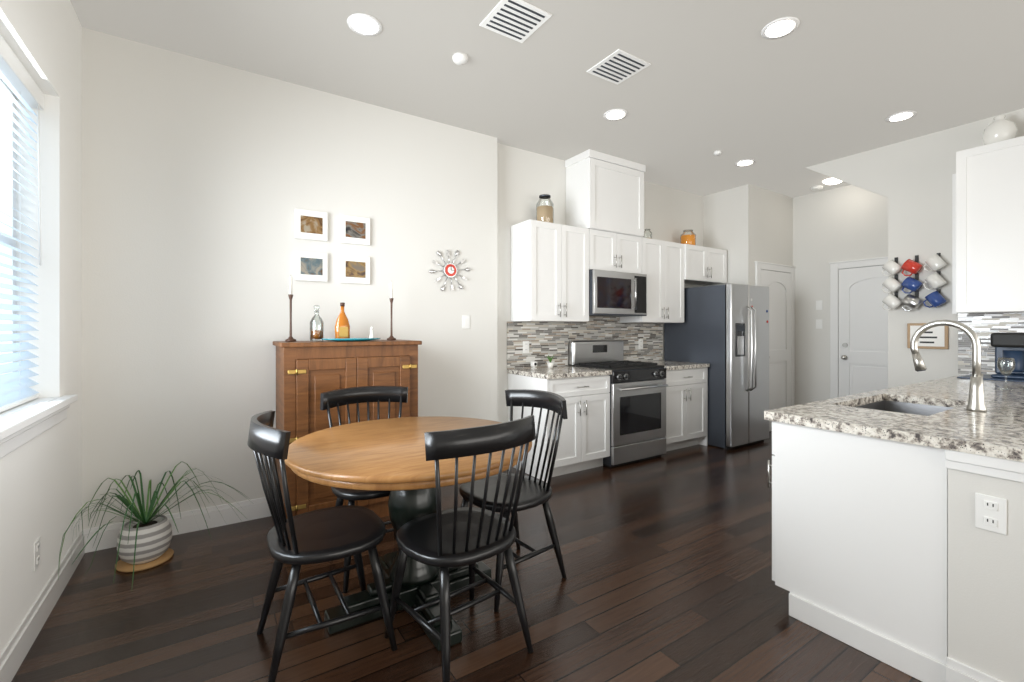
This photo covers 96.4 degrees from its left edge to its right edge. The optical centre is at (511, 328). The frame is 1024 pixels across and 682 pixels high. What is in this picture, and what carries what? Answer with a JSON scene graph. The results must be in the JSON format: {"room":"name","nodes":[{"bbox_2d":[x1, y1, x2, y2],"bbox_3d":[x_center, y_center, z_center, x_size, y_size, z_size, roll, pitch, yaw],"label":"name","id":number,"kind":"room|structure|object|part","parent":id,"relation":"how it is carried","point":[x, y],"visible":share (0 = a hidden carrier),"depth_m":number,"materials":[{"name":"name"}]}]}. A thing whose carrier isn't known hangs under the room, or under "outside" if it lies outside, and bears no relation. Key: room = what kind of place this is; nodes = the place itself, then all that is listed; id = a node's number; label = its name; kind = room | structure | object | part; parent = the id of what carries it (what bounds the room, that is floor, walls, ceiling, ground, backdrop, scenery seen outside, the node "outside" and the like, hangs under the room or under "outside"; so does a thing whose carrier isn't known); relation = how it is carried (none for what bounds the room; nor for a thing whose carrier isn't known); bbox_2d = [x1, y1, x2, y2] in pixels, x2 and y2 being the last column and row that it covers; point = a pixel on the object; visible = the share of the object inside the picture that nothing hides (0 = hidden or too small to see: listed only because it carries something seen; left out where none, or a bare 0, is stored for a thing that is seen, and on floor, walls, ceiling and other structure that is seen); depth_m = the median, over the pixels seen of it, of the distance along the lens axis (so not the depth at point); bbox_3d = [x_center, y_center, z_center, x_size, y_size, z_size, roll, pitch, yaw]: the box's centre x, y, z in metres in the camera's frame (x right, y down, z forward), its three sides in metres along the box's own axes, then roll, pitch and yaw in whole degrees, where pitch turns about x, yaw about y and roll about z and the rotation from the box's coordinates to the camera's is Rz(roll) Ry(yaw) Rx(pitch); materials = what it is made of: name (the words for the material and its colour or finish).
{"room":"kitchen","nodes":[
{"label":"kitchen","id":0,"kind":"room"},
{"bbox_2d":[0,0,81,653],"bbox_3d":[-0.697,-0.225,-0.341,0.260,3.050,6.990,0,0,-33],"label":"wall","id":1,"kind":"structure","parent":0,"point":[41,485],"depth_m":2.24,"materials":[{"name":"white paint"}]},
{"bbox_2d":[0,77,15,374],"bbox_3d":[-1.902,-0.400,1.434,0.040,1.500,1.780,0,0,-33],"label":"window","id":2,"kind":"structure","parent":1,"relation":"in","point":[8,198],"depth_m":2.14,"materials":[{"name":"white"}]},
{"bbox_2d":[0,34,43,412],"bbox_3d":[-1.827,-0.406,1.483,0.076,1.480,1.764,0,0,-33],"label":"window blinds","id":3,"kind":"object","parent":1,"relation":"attached to","point":[22,85],"visible":1,"depth_m":2.02,"materials":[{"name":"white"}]},
{"bbox_2d":[34,537,40,570],"bbox_3d":[-2.045,0.970,1.974,0.008,0.118,0.075,0,0,-33],"label":"outlet","id":4,"kind":"object","parent":1,"relation":"attached to","point":[37,552],"visible":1,"depth_m":1.97,"materials":[{"name":"white plastic"}]},
{"bbox_2d":[0,394,77,458],"bbox_3d":[-1.799,0.397,1.501,0.205,0.117,1.920,0,0,-33],"label":"window sill","id":5,"kind":"structure","parent":1,"relation":"attached to","point":[22,424],"depth_m":1.86,"materials":[{"name":"white wood"}]},
{"bbox_2d":[0,531,84,681],"bbox_3d":[-0.618,1.232,-0.209,0.016,0.135,6.824,0,0,-33],"label":"baseboard","id":6,"kind":"structure","parent":1,"relation":"attached to","point":[15,651],"depth_m":1.95,"materials":[{"name":"white wood"}]},
{"bbox_2d":[82,27,496,528],"bbox_3d":[-1.467,-0.225,3.514,2.980,3.050,0.310,0,0,-33],"label":"wall","id":7,"kind":"structure","parent":0,"point":[202,179],"depth_m":3.07,"materials":[{"name":"white paint"}]},
{"bbox_2d":[83,497,270,552],"bbox_3d":[-1.311,1.232,3.421,2.820,0.135,0.016,0,0,-33],"label":"baseboard","id":8,"kind":"structure","parent":7,"relation":"attached to","point":[258,508],"depth_m":2.96,"materials":[{"name":"white wood"}]},
{"bbox_2d":[295,251,327,281],"bbox_3d":[-1.454,-0.450,3.320,0.220,0.210,0.026,0,0,-33],"label":"picture","id":9,"kind":"object","parent":7,"relation":"attached to","point":[311,266],"visible":1,"depth_m":3.31,"materials":[{"name":"white paper"}]},
{"bbox_2d":[295,208,327,240],"bbox_3d":[-1.454,-0.750,3.320,0.220,0.210,0.026,0,0,-33],"label":"picture","id":10,"kind":"object","parent":7,"relation":"attached to","point":[311,225],"visible":0.96,"depth_m":3.31,"materials":[{"name":"white paper"}]},
{"bbox_2d":[340,255,369,283],"bbox_3d":[-1.194,-0.450,3.489,0.220,0.210,0.026,0,0,-33],"label":"picture","id":11,"kind":"object","parent":7,"relation":"attached to","point":[355,269],"visible":0.98,"depth_m":3.48,"materials":[{"name":"white paper"}]},
{"bbox_2d":[340,215,369,245],"bbox_3d":[-1.194,-0.750,3.489,0.220,0.210,0.026,0,0,-33],"label":"picture","id":12,"kind":"object","parent":7,"relation":"attached to","point":[354,229],"visible":0.98,"depth_m":3.48,"materials":[{"name":"white paper"}]},
{"bbox_2d":[429,250,469,290],"bbox_3d":[-0.527,-0.500,3.922,0.388,0.360,0.029,0,0,-33],"label":"wall clock","id":13,"kind":"object","parent":7,"relation":"attached to","point":[449,270],"visible":1,"depth_m":3.91,"materials":[{"name":"silver metal"}]},
{"bbox_2d":[462,315,469,328],"bbox_3d":[-0.404,-0.060,4.016,0.075,0.118,0.008,0,0,-33],"label":"light switch","id":14,"kind":"object","parent":7,"relation":"attached to","point":[465,321],"visible":1,"depth_m":4.01,"materials":[{"name":"white plastic"}]},
{"bbox_2d":[11,431,921,681],"bbox_3d":[2.266,1.350,1.835,7.800,0.100,7.400,0,0,-33],"label":"floor","id":15,"kind":"structure","parent":0,"point":[667,558],"depth_m":2.12,"materials":[{"name":"brown wood"}]},
{"bbox_2d":[58,461,249,591],"bbox_3d":[-1.887,1.065,2.524,0.808,0.468,0.814,0,0,-33],"label":"plant","id":16,"kind":"object","parent":15,"relation":"on","point":[144,538],"visible":0.98,"depth_m":2.52,"materials":[{"name":"green plant"}]},
{"bbox_3d":[-2.054,1.189,2.565,0.260,0.220,0.260,0,0,-33],"label":"pot","id":17,"kind":"part","parent":16,"relation":"part of","materials":[{"name":"white ceramic"}]},
{"bbox_2d":[247,411,396,681],"bbox_3d":[-0.801,0.827,1.901,0.516,0.951,0.512,0,0,-33],"label":"chair","id":18,"kind":"object","parent":15,"relation":"on","point":[296,542],"visible":1,"depth_m":1.81,"materials":[{"name":"black wood"}]},
{"bbox_2d":[273,340,421,518],"bbox_3d":[-1.150,0.694,3.229,0.910,1.213,0.506,0,0,-33],"label":"hutch","id":19,"kind":"object","parent":15,"relation":"on","point":[308,373],"visible":0.48,"depth_m":2.98,"materials":[{"name":"brown wood"}]},
{"bbox_2d":[285,276,295,341],"bbox_3d":[-1.487,-0.138,3.077,0.068,0.448,0.068,0,0,-33],"label":"candle","id":20,"kind":"object","parent":19,"relation":"on","point":[290,338],"visible":1,"depth_m":3.07,"materials":[{"name":"brown wood"}]},
{"bbox_2d":[310,305,323,340],"bbox_3d":[-1.342,-0.039,3.148,0.090,0.250,0.090,0,0,-33],"label":"decanter","id":21,"kind":"object","parent":19,"relation":"on","point":[317,334],"visible":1,"depth_m":3.13,"materials":[{"name":"clear glass"}]},
{"bbox_2d":[335,302,349,338],"bbox_3d":[-1.199,-0.050,3.240,0.104,0.272,0.059,0,0,-33],"label":"decorative bottle","id":22,"kind":"object","parent":19,"relation":"on","point":[342,327],"visible":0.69,"depth_m":3.22,"materials":[{"name":"orange glass"}]},
{"bbox_2d":[322,338,379,340],"bbox_3d":[-1.105,0.076,3.159,0.400,0.020,0.220,0,0,-33],"label":"decorative dish","id":23,"kind":"object","parent":19,"relation":"on","point":[350,339],"visible":0.92,"depth_m":3.10,"materials":[{"name":"teal"}]},
{"bbox_2d":[369,327,374,340],"bbox_3d":[-1.021,0.035,3.333,0.044,0.101,0.042,0,0,-33],"label":"decorative figurine","id":24,"kind":"object","parent":19,"relation":"on","point":[371,335],"visible":0.9,"depth_m":3.32,"materials":[{"name":"white ceramic"}]},
{"bbox_2d":[387,281,395,339],"bbox_3d":[-0.909,-0.138,3.454,0.068,0.448,0.068,0,0,-33],"label":"candle","id":25,"kind":"object","parent":19,"relation":"on","point":[391,298],"visible":1,"depth_m":3.45,"materials":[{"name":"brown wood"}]},
{"bbox_2d":[320,386,407,592],"bbox_3d":[-0.776,0.827,2.583,0.512,0.951,0.516,0,0,-33],"label":"chair","id":26,"kind":"object","parent":15,"relation":"on","point":[337,398],"visible":0.31,"depth_m":2.69,"materials":[{"name":"black wood"}]},
{"bbox_2d":[324,488,490,650],"bbox_3d":[-0.468,0.946,2.202,0.637,0.708,0.637,0,0,12],"label":"pedestal","id":27,"kind":"object","parent":15,"relation":"on","point":[420,586],"visible":0.48,"depth_m":2.09,"materials":[{"name":"black paint"}]},
{"bbox_2d":[285,416,531,490],"bbox_3d":[-0.468,0.560,2.202,1.130,0.064,1.130,0,0,-33],"label":"table","id":28,"kind":"object","parent":27,"relation":"on","point":[388,454],"visible":0.75,"depth_m":1.88,"materials":[{"name":"brown wood"}]},
{"bbox_2d":[385,415,535,681],"bbox_3d":[-0.201,0.827,1.890,0.522,0.951,0.538,0,0,-33],"label":"chair","id":29,"kind":"object","parent":15,"relation":"on","point":[471,536],"visible":1,"depth_m":1.76,"materials":[{"name":"black wood"}]},
{"bbox_2d":[459,389,567,611],"bbox_3d":[-0.017,0.827,2.434,0.531,0.951,0.512,0,0,-33],"label":"chair","id":30,"kind":"object","parent":15,"relation":"on","point":[535,492],"visible":0.62,"depth_m":2.39,"materials":[{"name":"black wood"}]},
{"bbox_2d":[508,373,609,482],"bbox_3d":[0.448,0.863,4.304,0.738,0.875,0.652,0,0,-33],"label":"base cabinet","id":31,"kind":"object","parent":15,"relation":"on","point":[584,441],"visible":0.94,"depth_m":4.08,"materials":[{"name":"white wood"}]},
{"bbox_2d":[507,366,611,378],"bbox_3d":[0.440,0.405,4.306,0.750,0.040,0.640,0,0,-33],"label":"countertop","id":32,"kind":"structure","parent":31,"relation":"on","point":[556,372],"depth_m":4.13,"materials":[{"name":"stone"}]},
{"bbox_2d":[531,361,536,368],"bbox_3d":[0.212,0.350,4.418,0.050,0.070,0.053,0,0,-33],"label":"mug","id":33,"kind":"object","parent":32,"relation":"on","point":[533,364],"depth_m":4.40,"materials":[{"name":"white ceramic"}]},
{"bbox_2d":[547,355,553,367],"bbox_3d":[0.376,0.322,4.479,0.071,0.126,0.072,0,0,-33],"label":"herb","id":34,"kind":"object","parent":32,"relation":"on","point":[549,364],"visible":1,"depth_m":4.46,"materials":[{"name":"white ceramic"}]},
{"bbox_2d":[569,340,667,466],"bbox_3d":[1.092,0.711,4.689,0.752,1.178,0.711,0,0,-33],"label":"range","id":35,"kind":"object","parent":15,"relation":"on","point":[637,392],"visible":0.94,"depth_m":4.47,"materials":[{"name":"grey metal"}]},
{"bbox_2d":[666,367,707,451],"bbox_3d":[1.703,0.863,5.122,0.738,0.875,0.652,0,0,-33],"label":"base cabinet","id":36,"kind":"object","parent":15,"relation":"on","point":[686,407],"visible":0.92,"depth_m":4.90,"materials":[{"name":"white wood"}]},
{"bbox_2d":[640,360,709,369],"bbox_3d":[1.701,0.405,5.128,0.740,0.040,0.640,0,0,-33],"label":"countertop","id":37,"kind":"structure","parent":36,"relation":"on","point":[672,365],"depth_m":4.95,"materials":[{"name":"stone"}]},
{"bbox_2d":[664,283,768,449],"bbox_3d":[2.432,0.407,5.406,0.760,1.785,0.932,0,0,-33],"label":"fridge","id":38,"kind":"object","parent":15,"relation":"on","point":[722,331],"visible":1,"depth_m":5.05,"materials":[{"name":"grey metal"}]},
{"bbox_2d":[768,420,987,681],"bbox_3d":[1.575,0.862,2.018,0.452,0.875,0.618,0,0,-33],"label":"base cabinet","id":39,"kind":"object","parent":15,"relation":"on","point":[859,482],"depth_m":1.83,"materials":[{"name":"white wood"}]},
{"bbox_2d":[764,401,1023,463],"bbox_3d":[1.650,0.405,1.864,0.480,0.040,0.982,0,0,-33],"label":"countertop","id":40,"kind":"structure","parent":39,"relation":"on","point":[974,437],"depth_m":1.80,"materials":[{"name":"grey stone"}]},
{"bbox_3d":[1.614,0.461,1.510,0.018,0.069,0.277,0,0,-33],"label":"counter moulding","id":41,"kind":"part","parent":40,"relation":"part of","materials":[{"name":"white wood"}]},
{"bbox_2d":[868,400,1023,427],"bbox_3d":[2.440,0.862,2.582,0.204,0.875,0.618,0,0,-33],"label":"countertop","id":42,"kind":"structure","parent":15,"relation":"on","point":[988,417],"depth_m":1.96,"materials":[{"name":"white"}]},
{"bbox_2d":[868,372,1023,415],"bbox_3d":[3.295,0.405,2.937,2.048,0.040,0.982,0,0,-33],"label":"countertop","id":43,"kind":"structure","parent":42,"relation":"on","point":[978,393],"depth_m":2.64,"materials":[{"name":"grey stone"}]},
{"bbox_2d":[910,320,986,412],"bbox_3d":[2.136,0.170,2.246,0.100,0.430,0.277,0,0,-33],"label":"faucet","id":44,"kind":"object","parent":43,"relation":"on","point":[976,401],"depth_m":2.15,"materials":[{"name":"silver metal"}]},
{"bbox_2d":[957,333,1023,381],"bbox_3d":[3.808,0.207,3.497,0.460,0.354,0.500,0,0,-33],"label":"coffee maker","id":45,"kind":"object","parent":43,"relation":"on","point":[1008,345],"visible":0.81,"depth_m":3.44,"materials":[{"name":"blue"}]},
{"bbox_2d":[997,358,1014,389],"bbox_3d":[3.125,0.284,2.897,0.080,0.200,0.079,0,0,-33],"label":"wine glass","id":46,"kind":"object","parent":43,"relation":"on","point":[1001,370],"visible":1,"depth_m":2.89,"materials":[{"name":"clear glass"}]},
{"bbox_2d":[988,456,1023,482],"bbox_3d":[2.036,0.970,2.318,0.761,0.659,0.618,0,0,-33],"label":"base cabinet","id":47,"kind":"object","parent":15,"relation":"on","point":[1003,469],"depth_m":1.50,"materials":[{"name":"white wood"}]},
{"bbox_2d":[70,0,1023,197],"bbox_3d":[2.266,-1.800,1.835,7.800,0.100,7.400,0,0,-33],"label":"ceiling","id":48,"kind":"structure","parent":0,"point":[827,81],"depth_m":3.07,"materials":[{"name":"grey paint"}]},
{"bbox_2d":[347,13,381,35],"bbox_3d":[-0.847,-1.744,2.635,0.196,0.009,0.196,0,0,-33],"label":"recessed light","id":49,"kind":"object","parent":48,"relation":"in","point":[363,24],"visible":1,"depth_m":2.62,"materials":[{"name":"white"}]},
{"bbox_2d":[452,52,467,64],"bbox_3d":[-0.333,-1.732,2.946,0.100,0.035,0.100,0,0,-33],"label":"smoke detector","id":50,"kind":"object","parent":48,"relation":"attached to","point":[459,58],"visible":1,"depth_m":2.92,"materials":[{"name":"white plastic"}]},
{"bbox_2d":[479,0,551,42],"bbox_3d":[0.018,-1.744,2.590,0.300,0.010,0.300,0,0,-33],"label":"ceiling vent","id":51,"kind":"object","parent":48,"relation":"in","point":[521,21],"visible":1,"depth_m":2.58,"materials":[{"name":"white plastic"}]},
{"bbox_2d":[603,109,627,120],"bbox_3d":[0.846,-1.744,3.739,0.196,0.009,0.196,0,0,-33],"label":"recessed light","id":52,"kind":"object","parent":48,"relation":"in","point":[614,114],"visible":1,"depth_m":3.72,"materials":[{"name":"white plastic"}]},
{"bbox_2d":[586,49,650,84],"bbox_3d":[0.711,-1.744,3.066,0.300,0.010,0.300,0,0,-33],"label":"ceiling vent","id":53,"kind":"object","parent":48,"relation":"in","point":[618,66],"visible":1,"depth_m":3.05,"materials":[{"name":"white plastic"}]},
{"bbox_2d":[714,150,720,155],"bbox_3d":[2.030,-1.732,4.522,0.070,0.035,0.070,0,0,-33],"label":"detector","id":54,"kind":"object","parent":48,"relation":"attached to","point":[717,152],"visible":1,"depth_m":4.50,"materials":[{"name":"white plastic"}]},
{"bbox_2d":[735,159,754,165],"bbox_3d":[2.454,-1.744,4.823,0.196,0.009,0.196,0,0,-33],"label":"recessed light","id":55,"kind":"object","parent":48,"relation":"in","point":[746,162],"visible":0.98,"depth_m":4.80,"materials":[{"name":"white"}]},
{"bbox_2d":[761,17,799,38],"bbox_3d":[1.558,-1.744,2.663,0.196,0.009,0.196,0,0,-33],"label":"recessed light","id":56,"kind":"object","parent":48,"relation":"in","point":[780,27],"visible":1,"depth_m":2.65,"materials":[{"name":"white plastic"}]},
{"bbox_2d":[811,185,822,190],"bbox_3d":[3.764,-1.732,5.653,0.130,0.035,0.130,0,0,-33],"label":"smoke detector","id":57,"kind":"object","parent":48,"relation":"attached to","point":[816,188],"visible":1,"depth_m":5.62,"materials":[{"name":"white plastic"}]},
{"bbox_2d":[822,178,841,184],"bbox_3d":[3.789,-1.730,5.395,0.220,0.040,0.220,0,0,-33],"label":"recessed light","id":58,"kind":"object","parent":48,"relation":"in","point":[830,181],"visible":0.81,"depth_m":5.37,"materials":[{"name":"white plastic"}]},
{"bbox_2d":[886,111,916,121],"bbox_3d":[3.201,-1.744,3.770,0.196,0.009,0.196,0,0,-33],"label":"recessed light","id":59,"kind":"object","parent":48,"relation":"in","point":[900,116],"visible":0.96,"depth_m":3.75,"materials":[{"name":"white plastic"}]},
{"bbox_2d":[497,143,702,422],"bbox_3d":[1.111,-0.225,5.254,3.240,3.050,0.210,0,0,-33],"label":"wall","id":60,"kind":"structure","parent":0,"point":[525,179],"depth_m":4.53,"materials":[{"name":"white paint"}]},
{"bbox_2d":[511,220,588,321],"bbox_3d":[0.384,-0.527,4.433,0.705,0.915,0.367,0,0,-33],"label":"upper cabinet","id":61,"kind":"object","parent":60,"relation":"attached to","point":[549,272],"visible":1,"depth_m":4.28,"materials":[{"name":"white wood"}]},
{"bbox_2d":[536,194,553,222],"bbox_3d":[0.316,-1.136,4.404,0.170,0.300,0.170,0,0,-33],"label":"decorative jar","id":62,"kind":"object","parent":61,"relation":"on","point":[544,213],"visible":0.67,"depth_m":4.35,"materials":[{"name":"clear glass"}]},
{"bbox_2d":[507,316,662,368],"bbox_3d":[0.896,0.126,4.980,2.250,0.518,0.008,0,0,-33],"label":"backsplash","id":63,"kind":"structure","parent":60,"relation":"attached to","point":[546,339],"depth_m":4.78,"materials":[{"name":"tile"}]},
{"bbox_2d":[523,341,528,352],"bbox_3d":[0.138,0.180,4.476,0.075,0.118,0.008,0,0,-33],"label":"outlet","id":64,"kind":"object","parent":63,"relation":"attached to","point":[525,346],"visible":1,"depth_m":4.47,"materials":[{"name":"white plastic"}]},
{"bbox_2d":[639,339,642,348],"bbox_3d":[1.512,0.180,5.371,0.075,0.118,0.008,0,0,-33],"label":"outlet","id":65,"kind":"object","parent":63,"relation":"attached to","point":[640,343],"visible":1,"depth_m":5.37,"materials":[{"name":"white plastic"}]},
{"bbox_2d":[565,149,645,236],"bbox_3d":[0.990,-1.367,4.826,0.810,0.763,0.370,0,0,-33],"label":"cabinet tower","id":66,"kind":"object","parent":60,"relation":"attached to","point":[604,192],"visible":0.98,"depth_m":4.65,"materials":[{"name":"white wood"}]},
{"bbox_2d":[589,229,641,273],"bbox_3d":[0.998,-0.785,4.833,0.760,0.400,0.367,0,0,-33],"label":"upper cabinet","id":67,"kind":"object","parent":60,"relation":"attached to","point":[611,251],"visible":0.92,"depth_m":4.69,"materials":[{"name":"white wood"}]},
{"bbox_2d":[589,269,646,316],"bbox_3d":[1.019,-0.357,4.801,0.752,0.445,0.443,0,0,-33],"label":"microwave","id":68,"kind":"object","parent":67,"relation":"attached to","point":[616,294],"visible":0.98,"depth_m":4.62,"materials":[{"name":"grey metal"}]},
{"bbox_2d":[620,237,683,322],"bbox_3d":[1.618,-0.527,5.237,0.720,0.915,0.367,0,0,-33],"label":"upper cabinet","id":69,"kind":"object","parent":60,"relation":"attached to","point":[663,265],"visible":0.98,"depth_m":5.11,"materials":[{"name":"white wood"}]},
{"bbox_2d":[643,229,651,238],"bbox_3d":[1.542,-1.061,5.215,0.100,0.150,0.100,0,0,-33],"label":"decorative jar","id":70,"kind":"object","parent":69,"relation":"on","point":[650,236],"visible":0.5,"depth_m":5.23,"materials":[{"name":"clear glass"}]},
{"bbox_2d":[684,244,726,284],"bbox_3d":[2.266,-0.777,5.647,0.815,0.415,0.387,0,0,-33],"label":"upper cabinet","id":71,"kind":"object","parent":60,"relation":"attached to","point":[705,265],"visible":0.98,"depth_m":5.50,"materials":[{"name":"white wood"}]},
{"bbox_2d":[680,229,695,244],"bbox_3d":[2.148,-1.096,5.587,0.180,0.220,0.180,0,0,-33],"label":"jar","id":72,"kind":"object","parent":71,"relation":"on","point":[688,239],"visible":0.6,"depth_m":5.53,"materials":[{"name":"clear glass"}]},
{"bbox_2d":[739,184,792,284],"bbox_3d":[3.274,-0.225,5.882,1.070,3.050,0.120,0,0,-33],"label":"wall","id":73,"kind":"structure","parent":0,"point":[746,226],"depth_m":5.71,"materials":[{"name":"white paint"}]},
{"bbox_2d":[754,261,794,431],"bbox_3d":[3.391,0.236,5.832,0.950,2.127,0.089,0,0,-33],"label":"pantry door","id":74,"kind":"structure","parent":73,"relation":"in","point":[778,280],"depth_m":5.91,"materials":[{"name":"white wood"}]},
{"bbox_2d":[793,185,887,404],"bbox_3d":[5.554,-0.225,3.501,0.150,3.050,6.600,0,0,-33],"label":"wall","id":75,"kind":"structure","parent":0,"point":[846,223],"depth_m":5.83,"materials":[{"name":"white paint"}]},
{"bbox_2d":[816,319,821,328],"bbox_3d":[3.925,-0.060,5.854,0.008,0.118,0.075,0,0,-33],"label":"light switch","id":76,"kind":"object","parent":75,"relation":"attached to","point":[818,323],"visible":1,"depth_m":5.85,"materials":[{"name":"white plastic"}]},
{"bbox_2d":[816,301,821,309],"bbox_3d":[3.925,-0.300,5.854,0.008,0.118,0.075,0,0,-33],"label":"light switch","id":77,"kind":"object","parent":75,"relation":"attached to","point":[818,305],"visible":1,"depth_m":5.85,"materials":[{"name":"white plastic"}]},
{"bbox_2d":[829,256,887,398],"bbox_3d":[4.248,0.236,5.282,0.089,2.127,1.070,0,0,-33],"label":"door","id":78,"kind":"structure","parent":75,"relation":"in","point":[858,338],"depth_m":5.48,"materials":[{"name":"white wood"}]},
{"bbox_2d":[703,108,1023,387],"bbox_3d":[4.442,-0.225,3.194,0.150,3.050,7.300,0,0,-33],"label":"wall","id":79,"kind":"structure","parent":0,"point":[910,180],"depth_m":4.23,"materials":[{"name":"white paint"}]},
{"bbox_2d":[882,253,946,310],"bbox_3d":[3.647,-0.415,4.168,0.112,0.510,0.461,0,0,-33],"label":"mug rack","id":80,"kind":"object","parent":79,"relation":"attached to","point":[937,281],"visible":1,"depth_m":4.14,"materials":[{"name":"black"}]},
{"bbox_2d":[907,323,948,348],"bbox_3d":[3.733,0.065,4.117,0.023,0.230,0.280,0,0,-33],"label":"sign frame","id":81,"kind":"object","parent":79,"relation":"attached to","point":[937,337],"visible":0.67,"depth_m":4.08,"materials":[{"name":"beige wood"}]},
{"bbox_2d":[952,136,1023,313],"bbox_3d":[4.197,-0.785,3.090,0.367,1.310,1.892,0,0,-33],"label":"upper cabinet","id":82,"kind":"object","parent":79,"relation":"attached to","point":[987,228],"depth_m":3.57,"materials":[{"name":"white wood"}]},
{"bbox_2d":[982,115,1017,144],"bbox_3d":[3.862,-1.561,3.628,0.196,0.240,0.196,0,0,-33],"label":"decorative vase","id":83,"kind":"object","parent":82,"relation":"on","point":[999,128],"visible":0.79,"depth_m":3.58,"materials":[{"name":"white ceramic"}]},
{"bbox_2d":[958,312,1023,374],"bbox_3d":[4.507,0.127,2.943,0.008,0.514,2.408,0,0,-33],"label":"backsplash","id":84,"kind":"structure","parent":79,"relation":"attached to","point":[983,326],"depth_m":3.81,"materials":[{"name":"tile"}]},
{"bbox_2d":[884,400,971,415],"bbox_3d":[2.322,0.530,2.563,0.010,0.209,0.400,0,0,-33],"label":"sink","id":85,"kind":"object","parent":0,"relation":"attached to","point":[889,405],"depth_m":2.57,"materials":[{"name":"silver metal"}]},
{"bbox_2d":[952,408,975,419],"bbox_3d":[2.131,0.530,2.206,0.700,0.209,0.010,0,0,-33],"label":"countertop","id":86,"kind":"structure","parent":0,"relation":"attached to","point":[963,415],"depth_m":2.01,"materials":[{"name":"grey stone"}]},
{"bbox_2d":[948,469,1023,681],"bbox_3d":[2.962,0.864,2.395,3.202,0.872,0.258,0,0,-33],"label":"wall","id":87,"kind":"structure","parent":0,"point":[986,601],"depth_m":1.55,"materials":[{"name":"white paint"}]},
{"bbox_2d":[946,657,1002,681],"bbox_3d":[1.613,1.232,1.517,0.016,0.135,0.260,0,0,-33],"label":"baseboard","id":88,"kind":"structure","parent":87,"relation":"attached to","point":[956,671],"depth_m":1.59,"materials":[{"name":"white wood"}]},
{"bbox_2d":[975,493,1006,534],"bbox_3d":[1.605,0.620,1.536,0.008,0.118,0.075,0,0,-33],"label":"outlet","id":89,"kind":"object","parent":87,"relation":"attached to","point":[990,513],"visible":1,"depth_m":1.53,"materials":[{"name":"white plastic"}]}
]}

